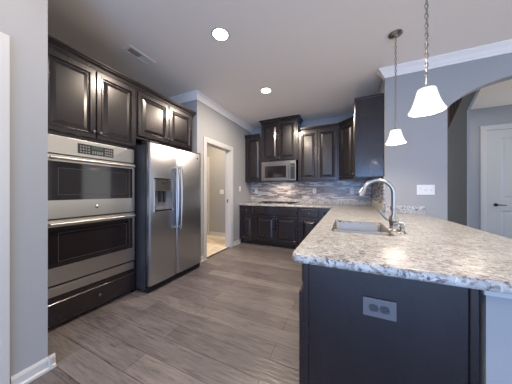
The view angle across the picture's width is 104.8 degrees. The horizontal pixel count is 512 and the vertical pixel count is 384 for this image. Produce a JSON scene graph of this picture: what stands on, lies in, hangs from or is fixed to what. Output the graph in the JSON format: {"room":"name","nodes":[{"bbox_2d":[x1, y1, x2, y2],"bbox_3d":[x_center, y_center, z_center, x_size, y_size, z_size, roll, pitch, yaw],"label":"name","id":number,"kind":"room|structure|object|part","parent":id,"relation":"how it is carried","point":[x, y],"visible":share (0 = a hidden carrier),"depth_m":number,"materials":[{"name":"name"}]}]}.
{"room":"kitchen","nodes":[
{"label":"kitchen","id":0,"kind":"room"},
{"bbox_2d":[0,0,47,376],"bbox_3d":[-2.686,-0.215,-0.188,1.070,2.830,3.825,0,0,25],"label":"wall","id":1,"kind":"structure","parent":0,"point":[25,22],"depth_m":1.25,"materials":[{"name":"grey paint"}]},
{"bbox_2d":[0,32,9,383],"bbox_3d":[-1.673,0.140,0.720,0.018,2.120,0.990,0,0,25],"label":"trim","id":2,"kind":"structure","parent":1,"relation":"attached to","point":[4,38],"depth_m":1.15,"materials":[{"name":"grey paint"}]},
{"bbox_2d":[10,353,56,383],"bbox_3d":[-1.615,1.157,1.355,0.456,0.085,0.198,0,0,25],"label":"baseboard","id":3,"kind":"structure","parent":1,"relation":"attached to","point":[38,369],"depth_m":1.26,"materials":[{"name":"white paint"}]},
{"bbox_2d":[28,235,302,383],"bbox_3d":[0.938,1.249,1.693,8.700,0.102,7.060,0,0,25],"label":"floor","id":4,"kind":"structure","parent":0,"point":[232,318],"depth_m":1.70,"materials":[{"name":"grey wood"}]},
{"bbox_2d":[48,47,135,328],"bbox_3d":[-1.871,-0.015,2.094,0.646,2.430,0.855,0,0,25],"label":"tall cabinet","id":5,"kind":"object","parent":4,"relation":"on","point":[85,103],"visible":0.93,"depth_m":1.93,"materials":[{"name":"brown wood"}]},
{"bbox_3d":[-1.694,-0.869,1.796,0.025,0.687,0.400,0,0,25],"label":"door","id":6,"kind":"part","parent":5,"relation":"part of","materials":[{"name":"brown wood"}]},
{"bbox_2d":[48,134,134,298],"bbox_3d":[-1.841,0.212,2.088,0.650,1.396,0.769,0,0,25],"label":"double wall oven","id":7,"kind":"object","parent":5,"relation":"in","point":[91,216],"visible":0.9,"depth_m":1.90,"materials":[{"name":"silver metal"}]},
{"bbox_3d":[-1.611,0.528,1.983,0.035,0.556,0.769,0,0,25],"label":"door","id":8,"kind":"part","parent":7,"relation":"part of","materials":[{"name":"silver metal"}]},
{"bbox_3d":[-1.611,-0.041,1.983,0.035,0.554,0.769,0,0,25],"label":"door","id":9,"kind":"part","parent":7,"relation":"part of","materials":[{"name":"silver metal"}]},
{"bbox_3d":[-1.614,-0.407,1.984,0.029,0.158,0.769,0,0,25],"label":"control panel","id":10,"kind":"part","parent":7,"relation":"part of","materials":[{"name":"silver metal"}]},
{"bbox_3d":[-1.617,0.869,1.986,0.021,0.082,0.769,0,0,25],"label":"trim","id":11,"kind":"part","parent":7,"relation":"part of","materials":[{"name":"silver metal"}]},
{"bbox_3d":[-1.570,0.282,1.965,0.054,0.025,0.717,0,0,25],"label":"handle","id":12,"kind":"part","parent":7,"relation":"part of","materials":[{"name":"silver metal"}]},
{"bbox_3d":[-1.570,-0.286,1.965,0.054,0.025,0.717,0,0,25],"label":"handle","id":13,"kind":"part","parent":7,"relation":"part of","materials":[{"name":"silver metal"}]},
{"bbox_3d":[-1.612,1.058,1.981,0.020,0.195,0.813,0,0,25],"label":"drawer","id":14,"kind":"part","parent":5,"relation":"part of","materials":[{"name":"brown wood"}]},
{"bbox_3d":[-1.524,-0.869,2.167,0.025,0.687,0.400,0,0,25],"label":"door","id":15,"kind":"part","parent":5,"relation":"part of","materials":[{"name":"brown wood"}]},
{"bbox_2d":[136,141,200,292],"bbox_3d":[-1.378,0.302,2.852,0.883,1.795,0.912,0,0,25],"label":"refrigerator","id":16,"kind":"object","parent":4,"relation":"on","point":[168,179],"visible":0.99,"depth_m":2.49,"materials":[{"name":"grey metal"}]},
{"bbox_3d":[-1.183,0.270,2.483,0.084,1.690,0.397,0,0,25],"label":"door","id":17,"kind":"part","parent":16,"relation":"part of","materials":[{"name":"silver metal"}]},
{"bbox_3d":[-1.174,-0.075,2.469,0.053,0.141,0.242,0,0,25],"label":"dispenser panel","id":18,"kind":"part","parent":16,"relation":"part of","materials":[{"name":"silver metal"}]},
{"bbox_3d":[-1.177,0.043,2.470,0.090,0.405,0.282,0,0,25],"label":"dispenser frame","id":19,"kind":"part","parent":16,"relation":"part of","materials":[{"name":"silver metal"}]},
{"bbox_3d":[-1.045,0.085,2.607,0.073,0.854,0.026,0,0,25],"label":"handle","id":20,"kind":"part","parent":16,"relation":"part of","materials":[{"name":"silver metal"}]},
{"bbox_3d":[-1.018,0.085,2.665,0.073,0.854,0.026,0,0,25],"label":"handle","id":21,"kind":"part","parent":16,"relation":"part of","materials":[{"name":"silver metal"}]},
{"bbox_3d":[-0.993,0.270,2.898,0.084,1.690,0.501,0,0,25],"label":"door","id":22,"kind":"part","parent":16,"relation":"part of","materials":[{"name":"silver metal"}]},
{"bbox_2d":[240,205,255,243],"bbox_3d":[-0.100,0.762,4.740,0.374,0.875,0.640,0,0,25],"label":"base cabinet","id":23,"kind":"object","parent":4,"relation":"on","point":[246,212],"visible":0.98,"depth_m":4.48,"materials":[{"name":"brown wood"}]},
{"bbox_3d":[-0.206,0.435,4.480,0.305,0.160,0.020,0,0,25],"label":"drawer","id":24,"kind":"part","parent":23,"relation":"part of","materials":[{"name":"brown wood"}]},
{"bbox_3d":[-0.207,0.810,4.478,0.305,0.550,0.025,0,0,25],"label":"door","id":25,"kind":"part","parent":23,"relation":"part of","materials":[{"name":"brown wood"}]},
{"bbox_2d":[254,206,298,248],"bbox_3d":[0.530,0.762,4.452,1.006,0.875,0.640,0,0,25],"label":"base cabinet","id":26,"kind":"object","parent":4,"relation":"on","point":[273,226],"visible":0.97,"depth_m":4.18,"materials":[{"name":"brown wood"}]},
{"bbox_3d":[0.195,0.810,4.295,0.467,0.550,0.025,0,0,25],"label":"door","id":27,"kind":"part","parent":26,"relation":"part of","materials":[{"name":"brown wood"}]},
{"bbox_3d":[0.413,0.435,4.197,0.946,0.160,0.020,0,0,25],"label":"drawer","id":28,"kind":"part","parent":26,"relation":"part of","materials":[{"name":"brown wood"}]},
{"bbox_3d":[0.630,0.810,4.095,0.467,0.550,0.025,0,0,25],"label":"door","id":29,"kind":"part","parent":26,"relation":"part of","materials":[{"name":"brown wood"}]},
{"bbox_2d":[299,207,319,244],"bbox_3d":[1.175,0.762,4.157,0.408,0.875,0.640,0,0,25],"label":"base cabinet","id":30,"kind":"object","parent":4,"relation":"on","point":[309,218],"visible":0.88,"depth_m":3.92,"materials":[{"name":"brown wood"}]},
{"bbox_3d":[1.058,0.435,3.903,0.348,0.160,0.020,0,0,25],"label":"drawer","id":31,"kind":"part","parent":30,"relation":"part of","materials":[{"name":"brown wood"}]},
{"bbox_3d":[1.057,0.810,3.900,0.348,0.550,0.025,0,0,25],"label":"door","id":32,"kind":"part","parent":30,"relation":"part of","materials":[{"name":"brown wood"}]},
{"bbox_2d":[320,208,330,219],"bbox_3d":[1.786,0.762,3.878,0.931,0.875,0.640,0,0,25],"label":"base cabinet","id":33,"kind":"object","parent":4,"relation":"on","point":[323,211],"visible":0.09,"depth_m":3.79,"materials":[{"name":"brown wood"}]},
{"bbox_3d":[1.354,0.720,3.765,0.190,0.730,0.025,0,0,25],"label":"door","id":34,"kind":"part","parent":33,"relation":"part of","materials":[{"name":"brown wood"}]},
{"bbox_2d":[239,202,511,294],"bbox_3d":[0.534,0.305,2.772,3.163,0.038,3.710,0,0,25],"label":"countertop","id":35,"kind":"structure","parent":33,"relation":"on","point":[432,249],"depth_m":0.95,"materials":[{"name":"stone"}]},
{"bbox_2d":[257,201,300,204],"bbox_3d":[0.527,0.262,4.476,0.900,0.048,0.440,0,0,25],"label":"gas cooktop","id":36,"kind":"object","parent":35,"relation":"in","point":[262,202],"visible":1,"depth_m":4.39,"materials":[{"name":"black metal"}]},
{"bbox_2d":[332,222,391,235],"bbox_3d":[0.834,0.405,1.598,0.386,0.208,0.592,0,0,25],"label":"sink","id":37,"kind":"object","parent":35,"relation":"in","point":[360,228],"visible":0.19,"depth_m":1.81,"materials":[{"name":"grey metal"}]},
{"bbox_3d":[0.750,0.406,1.413,0.382,0.207,0.186,0,0,25],"label":"bowl","id":38,"kind":"part","parent":37,"relation":"part of","materials":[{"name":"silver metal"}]},
{"bbox_2d":[357,178,398,231],"bbox_3d":[0.908,0.094,1.476,0.276,0.382,0.072,0,0,25],"label":"kitchen faucet","id":39,"kind":"object","parent":35,"relation":"on","point":[393,218],"visible":0.98,"depth_m":1.43,"materials":[{"name":"silver metal"}]},
{"bbox_3d":[0.954,0.179,1.463,0.083,0.088,0.022,0,0,37],"label":"lever","id":40,"kind":"part","parent":39,"relation":"part of","materials":[{"name":"silver metal"}]},
{"bbox_2d":[393,222,405,233],"bbox_3d":[0.977,0.247,1.341,0.076,0.077,0.048,0,0,25],"label":"soap dispenser","id":41,"kind":"object","parent":35,"relation":"on","point":[401,230],"visible":1,"depth_m":1.33,"materials":[{"name":"silver metal"}]},
{"bbox_2d":[299,263,478,383],"bbox_3d":[0.597,0.762,1.046,0.648,0.875,0.466,0,0,25],"label":"base cabinet","id":42,"kind":"object","parent":4,"relation":"on","point":[434,338],"visible":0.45,"depth_m":0.83,"materials":[{"name":"brown wood"}]},
{"bbox_3d":[0.310,0.787,1.168,0.025,0.595,0.442,0,0,25],"label":"door","id":43,"kind":"part","parent":42,"relation":"part of","materials":[{"name":"brown wood"}]},
{"bbox_2d":[363,296,396,321],"bbox_3d":[0.518,0.494,0.828,0.122,0.078,0.011,0,0,25],"label":"wall outlet","id":44,"kind":"object","parent":42,"relation":"attached to","point":[383,309],"visible":1,"depth_m":0.82,"materials":[{"name":"grey plastic"}]},
{"bbox_2d":[369,304,378,311],"bbox_3d":[0.498,0.494,0.833,0.035,0.028,0.003,0,0,25],"label":"socket","id":45,"kind":"object","parent":44,"relation":"attached to","point":[372,307],"depth_m":0.83,"materials":[{"name":"black"}]},
{"bbox_2d":[380,306,389,314],"bbox_3d":[0.535,0.494,0.817,0.035,0.028,0.003,0,0,25],"label":"socket","id":46,"kind":"object","parent":44,"relation":"attached to","point":[384,310],"depth_m":0.82,"materials":[{"name":"black"}]},
{"bbox_2d":[181,100,250,255],"bbox_3d":[-1.444,-0.215,4.601,1.950,2.830,2.030,0,0,25],"label":"wall","id":47,"kind":"structure","parent":0,"point":[207,122],"depth_m":4.08,"materials":[{"name":"grey paint"}]},
{"bbox_2d":[136,89,191,151],"bbox_3d":[-1.496,-0.935,2.916,0.646,0.590,0.950,0,0,25],"label":"upper cabinet","id":48,"kind":"object","parent":47,"relation":"attached to","point":[158,121],"visible":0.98,"depth_m":2.68,"materials":[{"name":"brown wood"}]},
{"bbox_2d":[48,35,196,116],"bbox_3d":[-1.647,-1.267,2.542,0.610,0.072,1.856,0,0,25],"label":"crown molding","id":49,"kind":"structure","parent":48,"relation":"attached to","point":[54,43],"depth_m":2.08,"materials":[{"name":"brown wood"}]},
{"bbox_3d":[-1.332,-0.944,2.587,0.025,0.537,0.447,0,0,25],"label":"door","id":50,"kind":"part","parent":48,"relation":"part of","materials":[{"name":"brown wood"}]},
{"bbox_3d":[-1.143,-0.944,3.001,0.025,0.537,0.447,0,0,25],"label":"door","id":51,"kind":"part","parent":48,"relation":"part of","materials":[{"name":"brown wood"}]},
{"bbox_2d":[203,136,232,259],"bbox_3d":[-0.761,0.122,3.877,0.143,2.155,0.970,0,0,25],"label":"trim","id":52,"kind":"structure","parent":47,"relation":"attached to","point":[228,150],"depth_m":4.22,"materials":[{"name":"grey paint"}]},
{"bbox_2d":[200,240,239,262],"bbox_3d":[-0.671,1.157,3.915,0.026,0.085,1.415,0,0,25],"label":"baseboard","id":53,"kind":"structure","parent":47,"relation":"attached to","point":[237,242],"depth_m":4.35,"materials":[{"name":"grey paint"}]},
{"bbox_2d":[207,145,224,232],"bbox_3d":[-1.139,-0.215,5.413,1.830,2.830,0.120,0,0,25],"label":"wall","id":54,"kind":"structure","parent":0,"point":[217,156],"depth_m":5.30,"materials":[{"name":"grey paint"}]},
{"bbox_2d":[207,157,209,234],"bbox_3d":[-1.654,0.130,5.572,0.830,2.140,0.018,0,0,25],"label":"trim","id":55,"kind":"structure","parent":54,"relation":"attached to","point":[208,158],"depth_m":5.40,"materials":[{"name":"grey paint"}]},
{"bbox_2d":[209,231,224,236],"bbox_3d":[-0.805,1.150,5.180,1.030,0.100,0.026,0,0,25],"label":"baseboard","id":56,"kind":"structure","parent":54,"relation":"attached to","point":[211,233],"depth_m":5.28,"materials":[{"name":"grey paint"}]},
{"bbox_2d":[48,0,511,127],"bbox_3d":[0.515,-1.690,1.007,8.900,0.120,8.660,0,0,25],"label":"ceiling","id":57,"kind":"structure","parent":0,"point":[316,57],"depth_m":2.13,"materials":[{"name":"white paint"}]},
{"bbox_2d":[122,45,155,65],"bbox_3d":[-1.401,-1.627,2.372,0.150,0.006,0.330,0,0,25],"label":"ceiling vent","id":58,"kind":"object","parent":57,"relation":"in","point":[132,51],"visible":1,"depth_m":2.36,"materials":[{"name":"white metal"}]},
{"bbox_2d":[211,27,229,40],"bbox_3d":[-0.369,-1.627,2.048,0.188,0.006,0.188,0,0,25],"label":"recessed light","id":59,"kind":"object","parent":57,"relation":"in","point":[218,33],"visible":1,"depth_m":2.04,"materials":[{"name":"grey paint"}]},
{"bbox_2d":[260,87,271,92],"bbox_3d":[0.162,-1.627,3.186,0.188,0.006,0.188,0,0,25],"label":"recessed light","id":60,"kind":"object","parent":57,"relation":"in","point":[263,90],"visible":1,"depth_m":3.17,"materials":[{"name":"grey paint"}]},
{"bbox_2d":[385,29,405,144],"bbox_3d":[1.446,-1.063,2.041,0.184,1.134,0.184,0,0,25],"label":"pendant light","id":61,"kind":"object","parent":57,"relation":"hanging from","point":[395,137],"visible":1,"depth_m":2.03,"materials":[{"name":"white glass"}]},
{"bbox_3d":[1.446,-0.565,2.041,0.184,0.138,0.184,0,0,25],"label":"lamp shade","id":62,"kind":"part","parent":61,"relation":"part of","materials":[{"name":"white glass"}]},
{"bbox_3d":[1.446,-1.137,2.041,0.016,0.946,0.016,0,0,-20],"label":"chain","id":63,"kind":"part","parent":61,"relation":"part of","materials":[{"name":"silver metal"}]},
{"bbox_2d":[408,0,446,116],"bbox_3d":[1.043,-1.059,1.206,0.184,1.142,0.184,0,0,25],"label":"pendant light","id":64,"kind":"object","parent":57,"relation":"hanging from","point":[428,101],"visible":1,"depth_m":1.20,"materials":[{"name":"white glass"}]},
{"bbox_3d":[1.043,-1.133,1.206,0.016,0.954,0.016,0,0,-20],"label":"chain","id":65,"kind":"part","parent":64,"relation":"part of","materials":[{"name":"silver metal"}]},
{"bbox_3d":[1.043,-0.557,1.206,0.184,0.138,0.184,0,0,25],"label":"lamp shade","id":66,"kind":"part","parent":64,"relation":"part of","materials":[{"name":"white glass"}]},
{"bbox_2d":[251,114,358,202],"bbox_3d":[1.131,-0.215,4.606,2.970,2.830,0.120,0,0,25],"label":"wall","id":67,"kind":"structure","parent":0,"point":[335,119],"depth_m":4.40,"materials":[{"name":"grey paint"}]},
{"bbox_2d":[244,133,261,182],"bbox_3d":[0.002,-0.789,4.847,0.445,1.128,0.378,0,0,25],"label":"upper cabinet","id":68,"kind":"object","parent":67,"relation":"attached to","point":[253,145],"visible":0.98,"depth_m":4.70,"materials":[{"name":"brown wood"}]},
{"bbox_3d":[-0.089,-1.317,4.708,0.395,0.072,0.050,0,0,25],"label":"crown moulding","id":69,"kind":"part","parent":68,"relation":"part of","materials":[{"name":"brown wood"}]},
{"bbox_3d":[-0.050,-0.752,4.703,0.370,1.025,0.025,0,0,25],"label":"door","id":70,"kind":"part","parent":68,"relation":"part of","materials":[{"name":"brown wood"}]},
{"bbox_2d":[259,114,302,161],"bbox_3d":[0.579,-1.150,4.555,0.942,0.954,0.428,0,0,25],"label":"upper cabinet","id":71,"kind":"object","parent":67,"relation":"attached to","point":[279,139],"visible":1,"depth_m":4.37,"materials":[{"name":"brown wood"}]},
{"bbox_3d":[0.325,-1.117,4.477,0.385,0.835,0.025,0,0,25],"label":"door","id":72,"kind":"part","parent":71,"relation":"part of","materials":[{"name":"brown wood"}]},
{"bbox_2d":[261,160,297,181],"bbox_3d":[0.560,-0.448,4.535,0.800,0.440,0.436,0,0,25],"label":"microwave","id":73,"kind":"object","parent":71,"relation":"attached to","point":[276,171],"visible":1,"depth_m":4.38,"materials":[{"name":"silver metal"}]},
{"bbox_3d":[0.433,-0.439,4.425,0.660,0.398,0.029,0,0,25],"label":"door","id":74,"kind":"part","parent":73,"relation":"part of","materials":[{"name":"silver metal"}]},
{"bbox_3d":[0.578,-1.591,4.552,0.942,0.072,0.420,0,0,25],"label":"crown moulding","id":75,"kind":"part","parent":71,"relation":"part of","materials":[{"name":"brown wood"}]},
{"bbox_3d":[0.686,-1.117,4.312,0.385,0.835,0.025,0,0,25],"label":"door","id":76,"kind":"part","parent":71,"relation":"part of","materials":[{"name":"brown wood"}]},
{"bbox_2d":[251,198,370,204],"bbox_3d":[1.093,0.235,4.545,2.701,0.102,0.020,0,0,25],"label":"backsplash","id":77,"kind":"structure","parent":67,"relation":"attached to","point":[302,201],"depth_m":4.38,"materials":[{"name":"grey stone"}]},
{"bbox_2d":[251,180,370,199],"bbox_3d":[1.099,-0.243,4.547,2.711,0.854,0.010,0,0,25],"label":"backsplash","id":78,"kind":"structure","parent":67,"relation":"attached to","point":[325,190],"depth_m":4.47,"materials":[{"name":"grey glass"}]},
{"bbox_2d":[298,123,338,181],"bbox_3d":[1.344,-0.789,4.234,0.810,1.128,0.378,0,0,25],"label":"upper cabinet","id":79,"kind":"object","parent":67,"relation":"attached to","point":[318,146],"visible":0.99,"depth_m":4.08,"materials":[{"name":"brown wood"}]},
{"bbox_3d":[1.103,-0.752,4.176,0.370,1.025,0.025,0,0,25],"label":"door","id":80,"kind":"part","parent":79,"relation":"part of","materials":[{"name":"brown wood"}]},
{"bbox_3d":[1.300,-1.317,4.073,0.753,0.072,0.050,0,0,25],"label":"crown moulding","id":81,"kind":"part","parent":79,"relation":"part of","materials":[{"name":"brown wood"}]},
{"bbox_3d":[1.453,-0.752,4.016,0.380,1.025,0.025,0,0,25],"label":"door","id":82,"kind":"part","parent":79,"relation":"part of","materials":[{"name":"brown wood"}]},
{"bbox_2d":[338,117,371,180],"bbox_3d":[1.927,-0.789,3.831,0.635,1.128,0.625,0,0,25],"label":"upper cabinet","id":83,"kind":"object","parent":67,"relation":"attached to","point":[345,131],"visible":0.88,"depth_m":3.75,"materials":[{"name":"brown wood"}]},
{"bbox_3d":[1.699,-1.317,3.750,0.050,0.072,0.358,0,0,-20],"label":"crown moulding","id":84,"kind":"part","parent":83,"relation":"part of","materials":[{"name":"brown wood"}]},
{"bbox_3d":[1.713,-0.752,3.748,0.025,1.025,0.356,0,0,-20],"label":"door","id":85,"kind":"part","parent":83,"relation":"part of","materials":[{"name":"brown wood"}]},
{"bbox_2d":[378,79,511,383],"bbox_3d":[1.630,-0.215,2.312,0.155,2.830,3.640,0,0,25],"label":"wall","id":86,"kind":"structure","parent":0,"point":[495,313],"depth_m":0.68,"materials":[{"name":"grey paint"}]},
{"bbox_2d":[352,93,383,179],"bbox_3d":[1.752,-0.785,3.152,0.388,1.150,0.780,0,0,25],"label":"upper cabinet","id":87,"kind":"object","parent":86,"relation":"attached to","point":[368,112],"visible":0.98,"depth_m":2.80,"materials":[{"name":"brown wood"}]},
{"bbox_3d":[1.689,-0.767,3.391,0.025,1.085,0.358,0,0,25],"label":"door","id":88,"kind":"part","parent":87,"relation":"part of","materials":[{"name":"brown wood"}]},
{"bbox_3d":[1.533,-0.767,3.051,0.025,1.085,0.370,0,0,25],"label":"door","id":89,"kind":"part","parent":87,"relation":"part of","materials":[{"name":"brown wood"}]},
{"bbox_3d":[1.763,-1.343,3.147,0.364,0.034,0.780,0,0,25],"label":"moulding","id":90,"kind":"part","parent":87,"relation":"part of","materials":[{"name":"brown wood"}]},
{"bbox_2d":[371,200,384,211],"bbox_3d":[2.031,0.235,3.319,0.020,0.102,1.426,0,0,25],"label":"backsplash","id":91,"kind":"structure","parent":86,"relation":"attached to","point":[376,205],"depth_m":3.05,"materials":[{"name":"grey stone"}]},
{"bbox_2d":[371,176,384,204],"bbox_3d":[2.038,-0.012,3.322,0.010,0.392,1.436,0,0,25],"label":"backsplash","id":92,"kind":"structure","parent":86,"relation":"attached to","point":[377,188],"depth_m":3.12,"materials":[{"name":"grey glass"}]},
{"bbox_2d":[482,290,511,298],"bbox_3d":[1.326,0.341,1.638,0.186,0.034,2.198,0,0,25],"label":"trim","id":93,"kind":"structure","parent":86,"relation":"attached to","point":[489,293],"depth_m":0.66,"materials":[{"name":"grey paint"}]},
{"bbox_2d":[383,53,511,219],"bbox_3d":[3.597,-0.215,1.881,4.020,2.830,0.130,0,0,25],"label":"wall","id":94,"kind":"structure","parent":0,"point":[422,160],"depth_m":2.48,"materials":[{"name":"grey paint"}]},
{"bbox_2d":[385,205,424,213],"bbox_3d":[1.928,0.238,2.558,0.418,0.096,0.020,0,0,25],"label":"backsplash","id":95,"kind":"structure","parent":94,"relation":"attached to","point":[400,209],"depth_m":2.53,"materials":[{"name":"grey stone"}]},
{"bbox_2d":[417,185,434,194],"bbox_3d":[2.128,-0.018,2.468,0.178,0.125,0.020,0,0,25],"label":"light switch","id":96,"kind":"object","parent":94,"relation":"attached to","point":[421,189],"visible":1,"depth_m":2.47,"materials":[{"name":"white plastic"}]},
{"bbox_2d":[378,39,511,79],"bbox_3d":[3.526,-1.577,1.824,4.102,0.105,0.132,0,0,25],"label":"trim","id":97,"kind":"structure","parent":94,"relation":"attached to","point":[503,47],"depth_m":2.34,"materials":[{"name":"white wood"}]},
{"bbox_2d":[447,89,479,226],"bbox_3d":[3.262,-0.215,3.254,0.030,2.830,2.090,0,0,25],"label":"wall","id":98,"kind":"structure","parent":0,"point":[458,133],"depth_m":3.03,"materials":[{"name":"grey paint"}]},
{"bbox_2d":[447,97,462,130],"bbox_3d":[3.385,-1.142,3.524,0.060,1.382,1.456,0,0,25],"label":"stair railing","id":99,"kind":"object","parent":98,"relation":"on","point":[451,110],"visible":0.13,"depth_m":3.32,"materials":[{"name":"brown wood"}]},
{"bbox_2d":[470,105,511,229],"bbox_3d":[4.567,-0.215,3.861,3.900,2.830,0.100,0,0,25],"label":"wall","id":100,"kind":"structure","parent":0,"point":[496,115],"depth_m":3.89,"materials":[{"name":"grey paint"}]},
{"bbox_2d":[480,123,511,231],"bbox_3d":[4.870,-0.037,3.658,1.020,2.475,0.018,0,0,25],"label":"trim","id":101,"kind":"structure","parent":100,"relation":"attached to","point":[483,129],"depth_m":3.84,"materials":[{"name":"grey paint"}]},
{"bbox_2d":[487,129,511,238],"bbox_3d":[4.873,0.009,3.663,0.830,2.367,0.106,0,0,25],"label":"door","id":102,"kind":"structure","parent":100,"relation":"in","point":[499,142],"depth_m":3.77,"materials":[{"name":"white paint"}]},
{"bbox_3d":[-2.042,-0.215,2.689,0.150,2.830,1.945,0,0,25],"label":"wall","id":103,"kind":"structure","parent":0,"visible":0},
{"bbox_2d":[169,90,253,131],"bbox_3d":[-0.832,-1.577,4.277,0.732,0.105,2.112,0,0,25],"label":"trim","id":104,"kind":"structure","parent":103,"relation":"attached to","point":[193,95],"depth_m":3.50,"materials":[{"name":"white"}]}
]}

